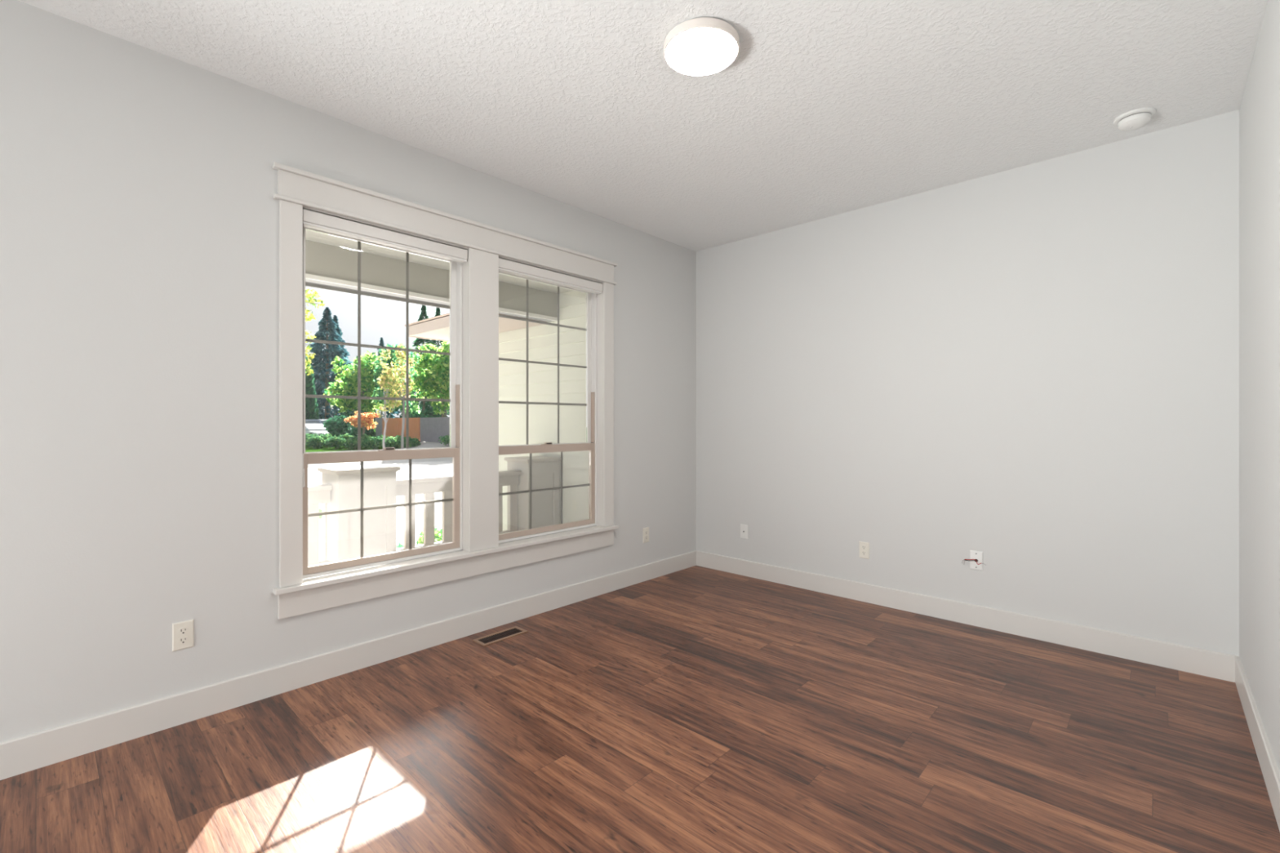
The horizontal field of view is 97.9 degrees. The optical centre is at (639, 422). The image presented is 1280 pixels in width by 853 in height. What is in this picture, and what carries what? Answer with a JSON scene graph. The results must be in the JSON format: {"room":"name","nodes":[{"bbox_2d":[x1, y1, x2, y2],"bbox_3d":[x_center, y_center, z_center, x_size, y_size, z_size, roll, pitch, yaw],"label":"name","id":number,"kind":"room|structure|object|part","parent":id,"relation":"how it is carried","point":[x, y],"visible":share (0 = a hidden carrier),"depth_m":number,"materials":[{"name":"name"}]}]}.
{"room":"empty room","nodes":[
{"label":"empty room","id":0,"kind":"room"},
{"bbox_2d":[0,0,695,742],"bbox_3d":[-1.704,-0.128,2.627,0.150,2.743,6.520,0,0,43],"label":"wall","id":1,"kind":"structure","parent":0,"point":[140,212],"depth_m":2.28,"materials":[{"name":"white paint"}]},
{"bbox_2d":[172,619,193,651],"bbox_3d":[-1.893,0.881,2.308,0.008,0.114,0.069,0,0,43],"label":"wall outlet","id":2,"kind":"object","parent":1,"relation":"attached to","point":[182,632],"visible":1,"depth_m":2.30,"materials":[{"name":"white plastic"}]},
{"bbox_2d":[177,636,188,644],"bbox_3d":[-1.891,0.901,2.305,0.002,0.028,0.034,0,0,43],"label":"receptacle","id":3,"kind":"object","parent":2,"relation":"attached to","point":[181,640],"depth_m":2.30,"materials":[{"name":"grey plastic"}]},
{"bbox_2d":[177,626,188,635],"bbox_3d":[-1.891,0.862,2.305,0.002,0.028,0.034,0,0,43],"label":"receptacle","id":4,"kind":"object","parent":2,"relation":"attached to","point":[181,630],"depth_m":2.30,"materials":[{"name":"grey plastic"}]},
{"bbox_2d":[0,550,696,780],"bbox_3d":[-1.684,1.180,2.527,0.014,0.126,6.400,0,0,43],"label":"baseboard","id":5,"kind":"structure","parent":1,"relation":"attached to","point":[26,753],"depth_m":2.54,"materials":[{"name":"white paint"}]},
{"bbox_2d":[302,226,462,579],"bbox_3d":[-1.377,-0.131,3.015,0.080,1.773,0.864,0,0,43],"label":"window","id":6,"kind":"structure","parent":1,"relation":"in","point":[455,451],"depth_m":3.12,"materials":[{"name":"white plastic"}]},
{"bbox_2d":[305,241,449,450],"bbox_3d":[-1.393,-0.406,3.031,0.004,1.100,0.770,0,0,43],"label":"grille","id":7,"kind":"object","parent":6,"relation":"attached to","point":[358,292],"depth_m":3.02,"materials":[{"name":"grey"}]},
{"bbox_3d":[-1.390,-0.406,3.028,0.004,1.100,0.770,0,0,43],"label":"pane","id":8,"kind":"part","parent":6,"relation":"part of","materials":[{"name":"clear glass"}]},
{"bbox_3d":[-1.390,-0.403,3.028,0.024,1.168,0.840,0,0,43],"label":"sash","id":9,"kind":"part","parent":6,"relation":"part of","materials":[{"name":"white plastic"}]},
{"bbox_2d":[307,459,453,557],"bbox_3d":[-1.366,0.453,3.006,0.004,0.501,0.770,0,0,43],"label":"grille","id":10,"kind":"object","parent":6,"relation":"attached to","point":[411,550],"depth_m":3.00,"materials":[{"name":"grey"}]},
{"bbox_3d":[-1.363,0.444,3.003,0.027,0.589,0.840,0,0,43],"label":"sash","id":11,"kind":"part","parent":6,"relation":"part of","materials":[{"name":"beige plastic"}]},
{"bbox_3d":[-1.363,0.453,3.003,0.004,0.501,0.770,0,0,43],"label":"pane","id":12,"kind":"part","parent":6,"relation":"part of","materials":[{"name":"clear glass"}]},
{"bbox_2d":[302,208,467,487],"bbox_3d":[-1.319,-0.353,2.960,0.060,1.316,0.860,0,0,43],"label":"window shade","id":13,"kind":"object","parent":6,"relation":"attached to","point":[312,220],"visible":0.86,"depth_m":2.85,"materials":[{"name":"white fabric"}]},
{"bbox_3d":[-1.593,-0.400,2.634,0.005,1.090,0.003,0,0,13],"label":"cord","id":14,"kind":"part","parent":13,"relation":"part of","materials":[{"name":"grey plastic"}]},
{"bbox_3d":[-1.320,-0.948,2.963,0.047,0.012,0.854,0,0,43],"label":"rail","id":15,"kind":"part","parent":13,"relation":"part of","materials":[{"name":"white plastic"}]},
{"bbox_2d":[271,161,618,619],"bbox_3d":[-0.973,-0.141,3.379,0.196,2.082,2.188,0,0,43],"label":"trim","id":16,"kind":"structure","parent":1,"relation":"attached to","point":[298,189],"depth_m":3.25,"materials":[{"name":"white paint"}]},
{"bbox_3d":[-1.623,-0.134,2.590,0.019,1.781,0.093,0,0,43],"label":"casing","id":17,"kind":"part","parent":16,"relation":"part of","materials":[{"name":"white paint"}]},
{"bbox_3d":[-0.935,-0.134,3.330,0.019,1.781,0.197,0,0,43],"label":"casing","id":18,"kind":"part","parent":16,"relation":"part of","materials":[{"name":"white paint"}]},
{"bbox_3d":[-0.233,-0.134,4.085,0.019,1.781,0.096,0,0,43],"label":"casing","id":19,"kind":"part","parent":16,"relation":"part of","materials":[{"name":"white paint"}]},
{"bbox_2d":[498,271,596,543],"bbox_3d":[-0.647,-0.131,3.801,0.080,1.773,0.882,0,0,43],"label":"window","id":20,"kind":"structure","parent":1,"relation":"in","point":[590,445],"depth_m":3.92,"materials":[{"name":"white plastic"}]},
{"bbox_2d":[498,280,586,444],"bbox_3d":[-0.663,-0.406,3.816,0.004,1.100,0.788,0,0,43],"label":"grille","id":21,"kind":"object","parent":20,"relation":"attached to","point":[527,320],"depth_m":3.83,"materials":[{"name":"grey"}]},
{"bbox_2d":[498,452,589,528],"bbox_3d":[-0.636,0.453,3.791,0.004,0.501,0.788,0,0,43],"label":"grille","id":22,"kind":"object","parent":20,"relation":"attached to","point":[586,521],"depth_m":3.80,"materials":[{"name":"grey"}]},
{"bbox_3d":[-0.660,-0.406,3.813,0.004,1.100,0.788,0,0,43],"label":"pane","id":23,"kind":"part","parent":20,"relation":"part of","materials":[{"name":"clear glass"}]},
{"bbox_3d":[-0.660,-0.403,3.813,0.024,1.168,0.858,0,0,43],"label":"sash","id":24,"kind":"part","parent":20,"relation":"part of","materials":[{"name":"white plastic"}]},
{"bbox_3d":[-0.633,0.444,3.788,0.027,0.589,0.858,0,0,43],"label":"sash","id":25,"kind":"part","parent":20,"relation":"part of","materials":[{"name":"beige plastic"}]},
{"bbox_2d":[498,257,602,293],"bbox_3d":[-0.590,-0.977,3.748,0.056,0.068,0.874,0,0,43],"label":"window shade","id":26,"kind":"object","parent":20,"relation":"attached to","point":[505,266],"visible":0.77,"depth_m":3.69,"materials":[{"name":"white fabric"}]},
{"bbox_2d":[642,527,648,542],"bbox_3d":[0.048,0.886,4.396,0.008,0.114,0.069,0,0,43],"label":"wall outlet","id":27,"kind":"object","parent":1,"relation":"attached to","point":[645,531],"visible":1,"depth_m":4.39,"materials":[{"name":"white plastic"}]},
{"bbox_2d":[0,565,1279,852],"bbox_3d":[-0.512,1.273,1.451,3.497,0.060,6.620,0,0,43],"label":"floor","id":28,"kind":"structure","parent":0,"point":[695,708],"depth_m":2.09,"materials":[{"name":"brown wood"}]},
{"bbox_2d":[472,626,528,646],"bbox_3d":[-0.811,1.241,3.245,0.120,0.005,0.296,0,0,43],"label":"floor vent","id":29,"kind":"object","parent":28,"relation":"in","point":[491,638],"visible":1,"depth_m":3.24,"materials":[{"name":"brown metal"}]},
{"bbox_2d":[18,0,1267,251],"bbox_3d":[-0.512,-1.550,1.451,3.497,0.100,6.620,0,0,43],"label":"ceiling","id":30,"kind":"structure","parent":0,"point":[824,108],"depth_m":2.44,"materials":[{"name":"white paint"}]},
{"bbox_2d":[663,17,739,75],"bbox_3d":[0.242,-1.477,2.196,0.298,0.046,0.298,0,0,43],"label":"ceiling light","id":31,"kind":"object","parent":30,"relation":"attached to","point":[703,46],"visible":1,"depth_m":2.15,"materials":[{"name":"white"}]},
{"bbox_2d":[1113,106,1155,131],"bbox_3d":[2.419,-1.473,2.724,0.156,0.054,0.156,0,0,43],"label":"smoke detector","id":32,"kind":"object","parent":30,"relation":"attached to","point":[1137,118],"visible":1,"depth_m":2.69,"materials":[{"name":"white plastic"}]},
{"bbox_2d":[695,109,1239,656],"bbox_3d":[1.756,-0.128,3.780,3.347,2.743,0.120,0,0,43],"label":"wall","id":33,"kind":"structure","parent":0,"point":[1033,368],"depth_m":3.31,"materials":[{"name":"white paint"}]},
{"bbox_2d":[740,524,747,538],"bbox_3d":[0.846,0.886,4.535,0.069,0.114,0.013,0,0,43],"label":"wall plate","id":34,"kind":"object","parent":33,"relation":"attached to","point":[744,528],"visible":1,"depth_m":4.53,"materials":[{"name":"white plastic"}]},
{"bbox_2d":[858,541,869,559],"bbox_3d":[1.560,0.886,3.875,0.069,0.114,0.008,0,0,43],"label":"wall outlet","id":35,"kind":"object","parent":33,"relation":"attached to","point":[864,547],"visible":1,"depth_m":3.87,"materials":[{"name":"white plastic"}]},
{"bbox_2d":[696,551,1235,682],"bbox_3d":[1.673,1.180,3.765,3.219,0.126,0.014,0,0,43],"label":"baseboard","id":36,"kind":"structure","parent":33,"relation":"attached to","point":[1202,662],"depth_m":3.31,"materials":[{"name":"white paint"}]},
{"bbox_2d":[961,550,985,570],"bbox_3d":[2.043,0.843,3.409,0.132,0.114,0.032,0,0,43],"label":"cable wall plate","id":37,"kind":"object","parent":33,"relation":"attached to","point":[975,559],"visible":1,"depth_m":3.41,"materials":[{"name":"white plastic"}]},
{"bbox_3d":[2.060,0.843,3.411,0.069,0.114,0.006,0,0,43],"label":"plate","id":38,"kind":"part","parent":37,"relation":"part of","materials":[{"name":"white plastic"}]},
{"bbox_2d":[1239,0,1279,772],"bbox_3d":[0.725,-0.128,0.287,0.100,2.743,6.400,0,0,43],"label":"wall","id":39,"kind":"structure","parent":0,"point":[1260,106],"depth_m":2.07,"materials":[{"name":"white paint"}]},
{"bbox_2d":[1235,655,1279,831],"bbox_3d":[0.683,1.180,0.326,0.014,0.126,6.400,0,0,43],"label":"baseboard","id":40,"kind":"structure","parent":39,"relation":"attached to","point":[1268,766],"depth_m":2.04,"materials":[{"name":"white paint"}]},
{"label":"outside","id":41,"kind":"structure","parent":0,"visible":0},
{"bbox_2d":[305,427,400,452],"bbox_3d":[-44.777,0.823,67.438,108.500,1.560,150.000,0,0,43],"label":"lawn","id":42,"kind":"structure","parent":41,"point":[324,448],"depth_m":28.31,"materials":[{"name":"green plant"}]},
{"bbox_2d":[305,433,318,447],"bbox_3d":[-17.820,0.935,29.939,1.048,0.784,0.946,0,0,43],"label":"juniper","id":43,"kind":"object","parent":42,"relation":"on","point":[307,435],"visible":0.27,"depth_m":29.77,"materials":[{"name":"green plant"}]},
{"bbox_2d":[305,356,319,419],"bbox_3d":[-28.042,-2.088,45.967,2.888,7.047,3.022,0,0,43],"label":"arborvitae","id":44,"kind":"object","parent":42,"relation":"on","point":[311,410],"visible":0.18,"depth_m":45.85,"materials":[{"name":"green plant"}]},
{"bbox_2d":[305,435,324,448],"bbox_3d":[-16.767,0.994,28.763,0.969,0.772,0.929,0,0,-9],"label":"juniper","id":45,"kind":"object","parent":42,"relation":"on","point":[313,442],"visible":1,"depth_m":28.54,"materials":[{"name":"green plant"}]},
{"bbox_2d":[305,423,332,435],"bbox_3d":[-22.427,0.679,37.788,4.515,1.250,1.850,0,0,25],"label":"sedan","id":46,"kind":"object","parent":42,"relation":"on","point":[317,428],"visible":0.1,"depth_m":37.04,"materials":[{"name":"grey metal"}]},
{"bbox_2d":[320,432,333,447],"bbox_3d":[-16.783,0.947,29.861,0.875,0.833,0.928,0,0,43],"label":"juniper","id":47,"kind":"object","parent":42,"relation":"on","point":[326,436],"visible":0.21,"depth_m":29.71,"materials":[{"name":"green plant"}]},
{"bbox_2d":[305,419,351,433],"bbox_3d":[-23.712,0.492,41.986,4.615,1.500,1.900,0,0,29],"label":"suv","id":48,"kind":"object","parent":42,"relation":"on","point":[307,421],"visible":0.06,"depth_m":41.39,"materials":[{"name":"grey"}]},
{"bbox_2d":[317,315,350,418],"bbox_3d":[-38.027,-6.414,69.805,7.468,14.213,7.596,0,0,24],"label":"spruce","id":49,"kind":"object","parent":42,"relation":"on","point":[335,319],"visible":0.19,"depth_m":69.59,"materials":[{"name":"green plant"}]},
{"bbox_2d":[306,306,361,419],"bbox_3d":[-34.683,-6.040,61.906,9.379,13.670,9.062,0,0,-13],"label":"spruce","id":50,"kind":"object","parent":42,"relation":"on","point":[317,348],"visible":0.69,"depth_m":61.13,"materials":[{"name":"green plant"}]},
{"bbox_2d":[324,434,346,448],"bbox_3d":[-15.745,0.994,28.725,1.020,0.804,1.044,0,0,43],"label":"juniper","id":51,"kind":"object","parent":42,"relation":"on","point":[335,442],"visible":0.98,"depth_m":28.50,"materials":[{"name":"green plant"}]},
{"bbox_2d":[323,415,353,436],"bbox_3d":[-19.200,0.429,35.907,2.297,1.853,2.031,0,0,43],"label":"round shrub","id":52,"kind":"object","parent":42,"relation":"on","point":[337,426],"visible":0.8,"depth_m":35.45,"materials":[{"name":"green plant"}]},
{"bbox_2d":[337,433,355,447],"bbox_3d":[-15.709,0.945,29.804,1.006,0.782,0.914,0,0,43],"label":"juniper","id":53,"kind":"object","parent":42,"relation":"on","point":[346,437],"visible":0.38,"depth_m":29.66,"materials":[{"name":"green plant"}]},
{"bbox_2d":[323,351,382,413],"bbox_3d":[-25.105,-2.737,49.651,6.133,7.783,4.717,0,0,43],"label":"maple tree","id":54,"kind":"object","parent":42,"relation":"on","point":[347,385],"visible":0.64,"depth_m":48.78,"materials":[{"name":"green plant"}]},
{"bbox_2d":[345,435,364,448],"bbox_3d":[-14.703,1.024,28.667,1.043,0.753,0.961,0,0,43],"label":"juniper","id":55,"kind":"object","parent":42,"relation":"on","point":[353,442],"visible":0.66,"depth_m":28.43,"materials":[{"name":"green plant"}]},
{"bbox_2d":[337,408,375,429],"bbox_3d":[-23.322,0.021,45.419,3.340,2.472,3.399,0,0,43],"label":"shrub","id":56,"kind":"object","parent":42,"relation":"on","point":[348,413],"visible":0.06,"depth_m":44.94,"materials":[{"name":"green plant"}]},
{"bbox_2d":[343,411,378,434],"bbox_3d":[-15.075,0.346,30.232,1.570,1.999,1.415,0,0,24],"label":"maple","id":57,"kind":"object","parent":42,"relation":"on","point":[366,420],"visible":0.84,"depth_m":30.05,"materials":[{"name":"orange plant"}]},
{"bbox_2d":[348,426,377,437],"bbox_3d":[-17.011,0.750,34.255,1.598,1.226,1.469,0,0,28],"label":"round shrub","id":58,"kind":"object","parent":42,"relation":"on","point":[371,432],"visible":0.28,"depth_m":33.91,"materials":[{"name":"green plant"}]},
{"bbox_2d":[356,433,371,448],"bbox_3d":[-14.752,0.950,29.769,0.965,0.804,0.826,0,0,5],"label":"juniper","id":59,"kind":"object","parent":42,"relation":"on","point":[363,436],"visible":0.16,"depth_m":29.62,"materials":[{"name":"green plant"}]},
{"bbox_2d":[360,435,382,449],"bbox_3d":[-13.649,1.030,28.628,0.951,0.707,1.157,0,0,43],"label":"juniper","id":60,"kind":"object","parent":42,"relation":"on","point":[374,442],"visible":0.97,"depth_m":28.41,"materials":[{"name":"green plant"}]},
{"bbox_2d":[375,416,382,435],"bbox_3d":[-16.834,0.468,36.051,0.152,1.695,4.444,0,0,-31],"label":"wooden fence","id":61,"kind":"object","parent":42,"relation":"on","point":[378,427],"visible":0.58,"depth_m":35.73,"materials":[{"name":"grey wood"}]},
{"bbox_2d":[377,434,389,448],"bbox_3d":[-13.648,0.977,29.726,0.960,0.823,0.990,0,0,43],"label":"juniper","id":62,"kind":"object","parent":42,"relation":"on","point":[381,435],"visible":0.05,"depth_m":29.57,"materials":[{"name":"green plant"}]},
{"bbox_2d":[371,337,400,419],"bbox_3d":[-27.112,-4.001,58.383,3.992,9.951,3.851,0,0,43],"label":"fir","id":63,"kind":"object","parent":42,"relation":"on","point":[381,341],"visible":0.18,"depth_m":58.23,"materials":[{"name":"green plant"}]},
{"bbox_2d":[381,435,400,448],"bbox_3d":[-12.673,1.045,28.457,0.986,0.743,1.057,0,0,43],"label":"juniper","id":64,"kind":"object","parent":42,"relation":"on","point":[391,442],"visible":0.91,"depth_m":28.28,"materials":[{"name":"green plant"}]},
{"bbox_2d":[376,343,414,449],"bbox_3d":[-10.521,-0.900,24.052,1.498,5.052,1.643,0,0,-11],"label":"young tree","id":65,"kind":"object","parent":42,"relation":"on","point":[393,382],"visible":0.85,"depth_m":23.93,"materials":[{"name":"yellow plant"}]},
{"bbox_2d":[394,435,405,448],"bbox_3d":[-12.680,0.986,29.573,0.911,0.797,0.942,0,0,43],"label":"juniper","id":66,"kind":"object","parent":42,"relation":"on","point":[397,436],"visible":0.13,"depth_m":29.47,"materials":[{"name":"green plant"}]},
{"bbox_2d":[382,417,420,441],"bbox_3d":[-13.870,0.378,32.316,5.101,1.330,0.141,0,0,44],"label":"wooden fence","id":67,"kind":"object","parent":42,"relation":"on","point":[393,427],"visible":0.55,"depth_m":32.20,"materials":[{"name":"brown wood"}]},
{"bbox_3d":[-12.190,0.378,30.744,0.100,1.330,0.100,0,0,43],"label":"post","id":68,"kind":"part","parent":67,"relation":"part of","materials":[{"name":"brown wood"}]},
{"bbox_2d":[371,342,433,417],"bbox_3d":[-17.535,-2.283,41.336,4.963,7.252,4.466,0,0,0],"label":"shade tree","id":69,"kind":"object","parent":42,"relation":"on","point":[378,371],"visible":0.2,"depth_m":40.55,"materials":[{"name":"green plant"}]},
{"bbox_2d":[389,345,419,448],"bbox_3d":[-11.374,-1.145,26.902,1.096,5.256,1.234,0,0,43],"label":"young tree","id":70,"kind":"object","parent":42,"relation":"on","point":[411,354],"visible":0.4,"depth_m":26.97,"materials":[{"name":"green plant"}]},
{"bbox_2d":[404,436,421,447],"bbox_3d":[-11.639,1.063,28.400,1.059,0.796,1.019,0,0,43],"label":"juniper","id":71,"kind":"object","parent":42,"relation":"on","point":[414,442],"visible":0.59,"depth_m":28.10,"materials":[{"name":"green plant"}]},
{"bbox_2d":[395,411,430,417],"bbox_3d":[-15.266,0.345,37.130,2.635,2.249,2.483,0,0,43],"label":"shrub","id":72,"kind":"object","parent":42,"relation":"on","point":[417,415],"visible":0.04,"depth_m":36.97,"materials":[{"name":"green plant"}]},
{"bbox_2d":[399,305,448,417],"bbox_3d":[-23.314,-6.025,60.136,5.246,14.071,5.581,0,0,0],"label":"fir","id":73,"kind":"object","parent":42,"relation":"on","point":[423,314],"visible":0.29,"depth_m":59.84,"materials":[{"name":"green plant"}]},
{"bbox_2d":[408,341,449,417],"bbox_3d":[-12.114,-2.045,34.208,4.214,6.752,3.519,0,0,43],"label":"shade tree","id":74,"kind":"object","parent":42,"relation":"on","point":[434,377],"visible":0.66,"depth_m":33.36,"materials":[{"name":"green plant"}]},
{"bbox_2d":[418,307,449,417],"bbox_3d":[-23.939,-6.516,65.828,6.186,14.866,6.290,0,0,43],"label":"fir","id":75,"kind":"object","parent":42,"relation":"on","point":[437,309],"visible":0.17,"depth_m":65.33,"materials":[{"name":"green plant"}]},
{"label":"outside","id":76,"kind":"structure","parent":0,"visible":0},
{"bbox_2d":[319,492,442,538],"bbox_3d":[0.255,1.651,14.515,6.930,0.105,14.200,0,0,43],"label":"driveway","id":77,"kind":"structure","parent":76,"point":[437,495],"depth_m":10.10,"materials":[{"name":"concrete"}]},
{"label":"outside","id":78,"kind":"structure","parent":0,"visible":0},
{"bbox_2d":[404,441,449,448],"bbox_3d":[-11.277,1.303,27.762,5.400,0.560,3.700,0,0,43],"label":"driveway","id":79,"kind":"structure","parent":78,"point":[424,444],"depth_m":27.92,"materials":[{"name":"concrete"}]},
{"bbox_2d":[420,417,449,443],"bbox_3d":[-9.930,0.378,28.363,0.143,1.330,6.064,0,0,-44],"label":"wooden fence","id":80,"kind":"object","parent":79,"relation":"on","point":[432,428],"visible":0.65,"depth_m":29.17,"materials":[{"name":"grey wood"}]},
{"bbox_2d":[438,435,449,445],"bbox_3d":[-9.385,0.845,27.007,0.779,0.541,0.796,0,0,43],"label":"round shrub","id":81,"kind":"object","parent":79,"relation":"on","point":[446,439],"visible":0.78,"depth_m":26.87,"materials":[{"name":"green plant"}]},
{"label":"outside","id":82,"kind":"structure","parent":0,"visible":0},
{"bbox_3d":[-10.827,1.673,5.702,2.700,0.060,13.800,0,0,43],"label":"lawn","id":83,"kind":"structure","parent":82,"visible":0},
{"bbox_2d":[305,288,324,375],"bbox_3d":[-6.089,-0.616,8.533,1.939,4.572,1.520,0,0,5],"label":"tree","id":84,"kind":"object","parent":83,"relation":"on","point":[315,293],"visible":0.07,"depth_m":8.98,"materials":[{"name":"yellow plant"}]},
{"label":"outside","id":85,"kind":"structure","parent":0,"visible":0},
{"bbox_2d":[319,519,435,561],"bbox_3d":[-7.861,1.615,2.944,5.400,0.058,13.800,0,0,43],"label":"front walk","id":86,"kind":"structure","parent":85,"point":[399,533],"depth_m":7.84,"materials":[{"name":"concrete"}]},
{"bbox_2d":[395,541,404,548],"bbox_3d":[-2.577,1.404,5.796,0.369,0.390,0.384,0,0,43],"label":"shrub","id":87,"kind":"object","parent":86,"relation":"on","point":[400,545],"visible":0.05,"depth_m":5.82,"materials":[{"name":"green plant"}]},
{"bbox_2d":[415,523,442,545],"bbox_3d":[-2.200,1.336,5.986,0.485,0.515,0.589,0,0,5],"label":"shrub","id":88,"kind":"object","parent":86,"relation":"on","point":[420,540],"visible":0.11,"depth_m":5.90,"materials":[{"name":"green plant"}]},
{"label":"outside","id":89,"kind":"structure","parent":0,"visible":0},
{"bbox_3d":[-3.123,1.393,2.643,1.950,0.300,7.810,0,0,43],"label":"floor","id":90,"kind":"structure","parent":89,"visible":0},
{"bbox_2d":[317,464,400,562],"bbox_3d":[-2.277,0.802,4.519,0.415,0.883,0.490,0,0,43],"label":"pedestal","id":91,"kind":"object","parent":90,"relation":"on","point":[340,532],"visible":0.8,"depth_m":4.39,"materials":[{"name":"white paint"}]},
{"bbox_2d":[307,484,332,566],"bbox_3d":[-3.263,0.823,3.469,0.150,0.680,2.430,0,0,43],"label":"porch railing","id":92,"kind":"object","parent":91,"relation":"attached to","point":[317,494],"visible":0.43,"depth_m":4.26,"materials":[{"name":"beige paint"}]},
{"bbox_3d":[-3.263,1.121,3.469,0.070,0.085,2.430,0,0,43],"label":"rail","id":93,"kind":"part","parent":92,"relation":"part of","materials":[{"name":"beige paint"}]},
{"bbox_3d":[-3.263,0.552,3.469,0.150,0.138,2.430,0,0,43],"label":"rail","id":94,"kind":"part","parent":92,"relation":"part of","materials":[{"name":"beige paint"}]},
{"bbox_3d":[-2.422,0.458,4.362,0.215,0.120,0.012,0,0,43],"label":"panel rail","id":95,"kind":"part","parent":91,"relation":"part of","materials":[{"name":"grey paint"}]},
{"bbox_3d":[-2.147,0.458,4.398,0.012,0.120,0.290,0,0,43],"label":"panel rail","id":96,"kind":"part","parent":91,"relation":"part of","materials":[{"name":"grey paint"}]},
{"bbox_2d":[503,455,563,530],"bbox_3d":[-1.104,0.802,5.780,0.415,0.883,0.445,0,0,43],"label":"pedestal","id":97,"kind":"object","parent":90,"relation":"on","point":[545,470],"visible":0.71,"depth_m":5.64,"materials":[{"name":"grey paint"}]},
{"bbox_2d":[395,470,520,551],"bbox_3d":[-1.688,0.823,5.163,0.150,0.680,1.295,0,0,43],"label":"porch railing","id":98,"kind":"object","parent":97,"relation":"attached to","point":[427,486],"visible":0.44,"depth_m":4.98,"materials":[{"name":"beige paint"}]},
{"bbox_3d":[-1.688,1.121,5.163,0.070,0.085,1.295,0,0,43],"label":"rail","id":99,"kind":"part","parent":98,"relation":"part of","materials":[{"name":"beige paint"}]},
{"bbox_3d":[-1.688,0.552,5.163,0.150,0.138,1.295,0,0,43],"label":"rail","id":100,"kind":"part","parent":98,"relation":"part of","materials":[{"name":"beige paint"}]},
{"bbox_3d":[-1.234,0.458,5.640,0.215,0.120,0.012,0,0,43],"label":"panel rail","id":101,"kind":"part","parent":97,"relation":"part of","materials":[{"name":"grey paint"}]},
{"bbox_3d":[-0.975,0.458,5.660,0.012,0.120,0.245,0,0,43],"label":"panel rail","id":102,"kind":"part","parent":97,"relation":"part of","materials":[{"name":"grey paint"}]},
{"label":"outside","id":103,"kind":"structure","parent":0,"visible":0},
{"bbox_2d":[307,457,452,484],"bbox_3d":[-6.013,1.683,21.161,11.300,0.160,75.000,0,0,43],"label":"street","id":104,"kind":"structure","parent":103,"point":[428,467],"depth_m":21.96,"materials":[{"name":"grey concrete"}]},
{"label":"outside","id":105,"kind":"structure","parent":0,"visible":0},
{"bbox_2d":[498,290,588,530],"bbox_3d":[0.866,0.193,7.793,3.120,3.100,5.214,0,0,43],"label":"wall","id":106,"kind":"structure","parent":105,"point":[542,339],"depth_m":5.92,"materials":[{"name":"white paint"}]},
{"bbox_2d":[404,312,449,326],"bbox_3d":[0.463,-1.767,8.084,3.207,1.171,6.407,0,0,43],"label":"wing roof","id":107,"kind":"structure","parent":106,"relation":"on","point":[448,313],"depth_m":6.47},
{"bbox_2d":[305,273,557,320],"bbox_3d":[-3.509,-1.085,2.998,0.020,0.033,7.805,0,0,43],"label":"trim","id":108,"kind":"structure","parent":106,"relation":"attached to","point":[312,277],"depth_m":4.61,"materials":[{"name":"white plastic"}]},
{"bbox_2d":[305,240,557,317],"bbox_3d":[-3.566,-1.249,3.055,0.140,0.295,7.810,0,0,43],"label":"beam","id":109,"kind":"structure","parent":106,"relation":"attached to","point":[322,260],"depth_m":4.62,"materials":[{"name":"grey paint"}]},
{"bbox_2d":[305,278,552,321],"bbox_3d":[-3.568,-1.090,3.053,0.140,0.022,7.805,0,0,43],"label":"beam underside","id":110,"kind":"structure","parent":109,"relation":"attached to","point":[306,279],"depth_m":4.70,"materials":[{"name":"white paint"}]},
{"bbox_3d":[-3.397,-1.684,2.458,2.080,0.845,7.165,0,0,43],"label":"porch roof","id":111,"kind":"structure","parent":109,"relation":"on","visible":0},
{"bbox_2d":[305,281,449,309],"bbox_3d":[-4.117,-1.194,3.127,0.085,0.125,7.165,0,0,43],"label":"gutter","id":112,"kind":"object","parent":111,"relation":"attached to","point":[305,282],"depth_m":4.96,"materials":[{"name":"silver metal"}]},
{"bbox_2d":[305,229,572,293],"bbox_3d":[-2.962,-1.377,2.493,1.510,0.040,7.810,0,0,43],"label":"ceiling","id":113,"kind":"structure","parent":106,"relation":"attached to","point":[313,236],"depth_m":4.53,"materials":[{"name":"grey paint"}]},
{"bbox_2d":[411,314,546,340],"bbox_3d":[-0.075,-1.074,8.381,1.940,0.015,6.035,0,0,43],"label":"soffit","id":114,"kind":"structure","parent":106,"relation":"attached to","point":[505,324],"depth_m":6.30,"materials":[{"name":"beige paint"}]},
{"bbox_2d":[408,315,449,342],"bbox_3d":[-0.082,-1.117,8.373,1.980,0.120,6.055,0,0,43],"label":"fascia","id":115,"kind":"object","parent":114,"relation":"attached to","point":[442,322],"visible":0.14,"depth_m":6.44,"materials":[{"name":"beige paint"}]}
]}

